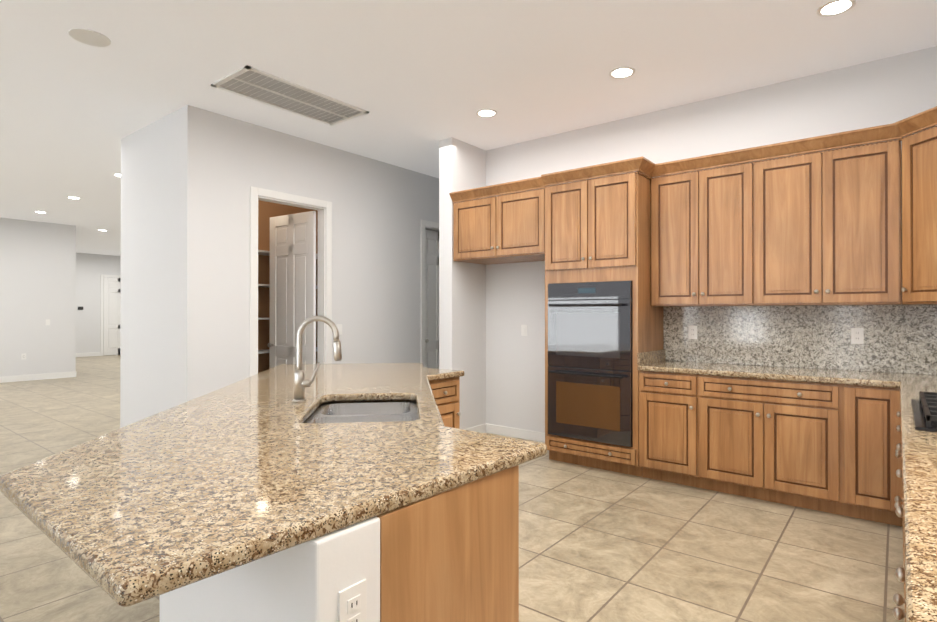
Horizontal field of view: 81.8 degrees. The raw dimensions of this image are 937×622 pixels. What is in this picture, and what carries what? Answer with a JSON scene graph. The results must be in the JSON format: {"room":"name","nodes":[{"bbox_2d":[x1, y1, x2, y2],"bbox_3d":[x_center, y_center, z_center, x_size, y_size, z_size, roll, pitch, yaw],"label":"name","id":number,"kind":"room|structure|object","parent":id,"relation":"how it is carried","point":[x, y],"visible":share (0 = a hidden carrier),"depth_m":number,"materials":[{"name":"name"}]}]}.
{"room":"kitchen","nodes":[
{"label":"kitchen","id":0,"kind":"room"},
{"bbox_2d":[0,218,75,376],"bbox_3d":[-10.596,-0.212,8.223,0.120,3.140,7.750,0,0,38],"label":"wall","id":1,"kind":"structure","parent":0,"point":[37,274],"depth_m":10.72,"materials":[{"name":"white paint"}]},
{"bbox_2d":[76,253,120,355],"bbox_3d":[-12.245,-0.185,15.802,0.120,3.140,5.580,0,0,38],"label":"wall","id":2,"kind":"structure","parent":0,"point":[91,269],"depth_m":16.55,"materials":[{"name":"white paint"}]},
{"bbox_2d":[100,275,120,355],"bbox_3d":[-11.092,0.131,17.145,0.016,2.520,0.980,0,0,38],"label":"door frame","id":3,"kind":"structure","parent":2,"relation":"attached to","point":[101,276],"depth_m":16.78,"materials":[{"name":"white wood"}]},
{"bbox_2d":[103,278,120,354],"bbox_3d":[-11.063,0.170,17.160,0.035,2.420,0.880,0,0,38],"label":"door","id":4,"kind":"structure","parent":2,"relation":"in","point":[112,317],"depth_m":16.99,"materials":[{"name":"white wood"}]},
{"bbox_2d":[120,138,123,427],"bbox_3d":[-2.074,-0.214,7.485,0.134,3.140,4.820,0,0,38],"label":"wall","id":5,"kind":"structure","parent":0,"point":[122,140],"depth_m":5.61,"materials":[{"name":"white paint"}]},
{"bbox_2d":[258,250,269,353],"bbox_3d":[-2.649,0.092,6.390,0.320,1.620,2.118,0,0,38],"label":"shelf","id":6,"kind":"object","parent":5,"relation":"attached to","point":[263,252],"depth_m":6.45,"materials":[{"name":"white"}]},
{"bbox_2d":[124,109,179,425],"bbox_3d":[-2.994,-0.222,5.225,1.200,3.140,0.134,0,0,38],"label":"wall","id":7,"kind":"structure","parent":0,"point":[152,152],"depth_m":5.17,"materials":[{"name":"white paint"}]},
{"bbox_2d":[176,105,438,405],"bbox_3d":[-0.999,-0.217,6.633,0.134,3.140,4.820,0,0,38],"label":"wall","id":8,"kind":"structure","parent":0,"point":[190,175],"depth_m":5.57,"materials":[{"name":"white paint"}]},
{"bbox_2d":[250,186,331,375],"bbox_3d":[-1.832,0.081,5.557,0.137,2.535,0.947,0,0,38],"label":"door frame","id":9,"kind":"structure","parent":8,"relation":"attached to","point":[324,356],"depth_m":5.72,"materials":[{"name":"white wood"}]},
{"bbox_2d":[268,211,315,368],"bbox_3d":[-2.006,0.126,6.079,0.760,2.430,0.167,0,0,38],"label":"pantry door","id":10,"kind":"structure","parent":8,"relation":"in","point":[292,272],"depth_m":6.08,"materials":[{"name":"white wood"}]},
{"bbox_2d":[337,324,341,334],"bbox_3d":[-1.423,0.204,5.979,0.013,0.116,0.072,0,0,38],"label":"switch plate","id":11,"kind":"object","parent":8,"relation":"attached to","point":[339,327],"visible":0.9,"depth_m":5.98,"materials":[{"name":"white plastic"}]},
{"bbox_2d":[421,220,438,366],"bbox_3d":[-0.373,0.088,7.398,0.137,2.535,0.930,0,0,38],"label":"door frame","id":12,"kind":"structure","parent":8,"relation":"attached to","point":[428,224],"depth_m":7.02,"materials":[{"name":"white wood"}]},
{"bbox_2d":[425,230,438,368],"bbox_3d":[-0.386,0.130,7.410,0.101,2.430,0.744,0,0,38],"label":"hall door","id":13,"kind":"structure","parent":8,"relation":"in","point":[431,299],"depth_m":7.31,"materials":[{"name":"white wood"}]},
{"bbox_2d":[0,355,904,621],"bbox_3d":[-7.810,1.385,8.721,24.620,0.050,12.000,0,0,38],"label":"floor","id":14,"kind":"structure","parent":0,"point":[598,545],"depth_m":3.03,"materials":[{"name":"tile"}]},
{"bbox_2d":[160,468,518,621],"bbox_3d":[-0.629,0.904,2.895,2.781,0.870,2.781,0,0,38],"label":"kitchen island","id":15,"kind":"object","parent":14,"relation":"on","point":[456,559],"depth_m":1.32,"materials":[{"name":"wood"}]},
{"bbox_2d":[0,360,546,615],"bbox_3d":[-0.760,0.450,2.937,3.078,0.040,3.022,0,0,38],"label":"island countertop","id":16,"kind":"structure","parent":15,"relation":"on","point":[201,497],"depth_m":1.42,"materials":[{"name":"beige stone"}]},
{"bbox_2d":[292,316,341,402],"bbox_3d":[-0.721,0.225,2.572,0.177,0.406,0.178,0,0,38],"label":"faucet","id":17,"kind":"object","parent":16,"relation":"on","point":[300,383],"depth_m":2.56,"materials":[{"name":"silver metal"}]},
{"bbox_2d":[303,401,417,422],"bbox_3d":[-0.468,0.577,2.446,0.842,0.210,0.842,0,0,38],"label":"sink","id":18,"kind":"object","parent":16,"relation":"in","point":[326,411],"depth_m":2.73,"materials":[{"name":"silver metal"}]},
{"bbox_2d":[338,579,366,621],"bbox_3d":[-0.245,0.641,1.148,0.009,0.116,0.072,0,0,38],"label":"outlet","id":19,"kind":"object","parent":15,"relation":"attached to","point":[352,593],"depth_m":1.15,"materials":[{"name":"white plastic"}]},
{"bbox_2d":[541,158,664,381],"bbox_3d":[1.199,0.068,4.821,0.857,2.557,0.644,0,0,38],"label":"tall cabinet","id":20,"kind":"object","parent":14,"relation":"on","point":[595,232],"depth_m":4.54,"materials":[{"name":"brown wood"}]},
{"bbox_2d":[548,280,632,446],"bbox_3d":[0.991,0.425,4.558,0.767,1.340,0.096,0,0,38],"label":"double oven","id":21,"kind":"object","parent":20,"relation":"in","point":[590,322],"depth_m":4.54,"materials":[{"name":"black"}]},
{"bbox_2d":[545,358,936,621],"bbox_3d":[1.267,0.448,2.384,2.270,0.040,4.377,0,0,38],"label":"base cabinet","id":22,"kind":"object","parent":14,"relation":"on","point":[840,442],"depth_m":3.73,"materials":[{"name":"brown wood"}]},
{"bbox_2d":[909,390,936,429],"bbox_3d":[2.048,0.399,2.086,0.520,0.053,0.800,0,0,38],"label":"cooktop","id":23,"kind":"object","parent":22,"relation":"in","point":[922,403],"depth_m":2.20,"materials":[{"name":"black metal"}]},
{"bbox_2d":[439,137,485,428],"bbox_3d":[-0.058,-0.220,5.859,0.175,3.140,0.585,0,0,38],"label":"wall","id":24,"kind":"structure","parent":0,"point":[462,307],"depth_m":5.71,"materials":[{"name":"white paint"}]},
{"bbox_2d":[0,0,936,255],"bbox_3d":[-7.810,-1.805,8.732,24.620,0.050,12.000,0,0,38],"label":"ceiling","id":25,"kind":"structure","parent":0,"point":[418,80],"depth_m":3.95,"materials":[{"name":"white paint"}]},
{"bbox_2d":[66,196,80,198],"bbox_3d":[-6.204,-1.778,8.505,0.194,0.006,0.194,0,0,38],"label":"recessed light","id":26,"kind":"object","parent":25,"relation":"in","point":[70,197],"visible":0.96,"depth_m":8.48,"materials":[{"name":"white"}]},
{"bbox_2d":[68,28,110,46],"bbox_3d":[-2.484,-1.794,3.554,0.230,0.008,0.230,0,0,38],"label":"ceiling speaker","id":27,"kind":"object","parent":25,"relation":"attached to","point":[89,37],"visible":1,"depth_m":3.54,"materials":[{"name":"white plastic"}]},
{"bbox_2d":[211,65,368,125],"bbox_3d":[-1.468,-1.787,4.580,0.540,0.015,1.170,0,0,38],"label":"ceiling vent","id":28,"kind":"object","parent":25,"relation":"in","point":[250,82],"visible":1,"depth_m":4.51,"materials":[{"name":"white metal"}]},
{"bbox_2d":[476,109,496,116],"bbox_3d":[0.164,-1.790,4.900,0.194,0.006,0.194,0,0,38],"label":"recessed light","id":29,"kind":"object","parent":25,"relation":"in","point":[486,113],"visible":1,"depth_m":4.90,"materials":[{"name":"white"}]},
{"bbox_2d":[609,67,635,78],"bbox_3d":[1.157,-1.793,4.076,0.194,0.006,0.194,0,0,38],"label":"recessed light","id":30,"kind":"object","parent":25,"relation":"in","point":[620,72],"visible":1,"depth_m":4.07,"materials":[{"name":"white"}]},
{"bbox_2d":[817,0,855,16],"bbox_3d":[2.176,-1.796,3.204,0.194,0.006,0.194,0,0,38],"label":"recessed light","id":31,"kind":"object","parent":25,"relation":"in","point":[832,8],"visible":1,"depth_m":3.20,"materials":[{"name":"white"}]},
{"bbox_2d":[486,46,936,432],"bbox_3d":[1.825,-0.224,4.816,4.420,3.140,0.120,0,0,38],"label":"wall","id":32,"kind":"structure","parent":0,"point":[888,90],"depth_m":4.82,"materials":[{"name":"white paint"}]},
{"bbox_2d":[0,352,544,442],"bbox_3d":[-7.922,1.296,7.578,16.863,0.120,10.070,0,0,38],"label":"baseboard","id":33,"kind":"structure","parent":32,"relation":"attached to","point":[514,432],"depth_m":5.97,"materials":[{"name":"white wood"}]},
{"bbox_2d":[449,178,540,264],"bbox_3d":[0.446,-0.863,5.461,1.106,0.692,0.582,0,0,38],"label":"upper cabinet","id":34,"kind":"object","parent":32,"relation":"attached to","point":[504,228],"depth_m":5.23,"materials":[{"name":"brown wood"}]},
{"bbox_2d":[521,325,526,335],"bbox_3d":[0.587,0.203,5.711,0.072,0.116,0.013,0,0,38],"label":"light switch","id":35,"kind":"object","parent":32,"relation":"attached to","point":[523,330],"visible":1,"depth_m":5.71,"materials":[{"name":"white plastic"}]},
{"bbox_2d":[637,350,664,365],"bbox_3d":[1.541,0.385,4.537,0.020,0.099,0.613,0,0,38],"label":"backsplash","id":36,"kind":"structure","parent":32,"relation":"attached to","point":[650,355],"depth_m":4.48,"materials":[{"name":"beige stone"}]},
{"bbox_2d":[649,150,740,309],"bbox_3d":[1.961,-0.626,4.409,0.846,1.172,0.347,0,0,38],"label":"upper cabinet","id":37,"kind":"object","parent":32,"relation":"attached to","point":[695,216],"depth_m":4.31,"materials":[{"name":"brown wood"}]},
{"bbox_2d":[741,125,884,305],"bbox_3d":[2.561,-0.631,3.902,0.988,1.177,0.396,0,0,38],"label":"upper cabinet","id":38,"kind":"object","parent":32,"relation":"attached to","point":[813,224],"depth_m":3.81,"materials":[{"name":"brown wood"}]},
{"bbox_2d":[885,106,936,305],"bbox_3d":[3.049,-0.632,3.369,0.696,1.177,0.625,0,0,38],"label":"upper cabinet","id":39,"kind":"object","parent":32,"relation":"attached to","point":[911,277],"depth_m":3.45,"materials":[{"name":"brown wood"}]}
]}

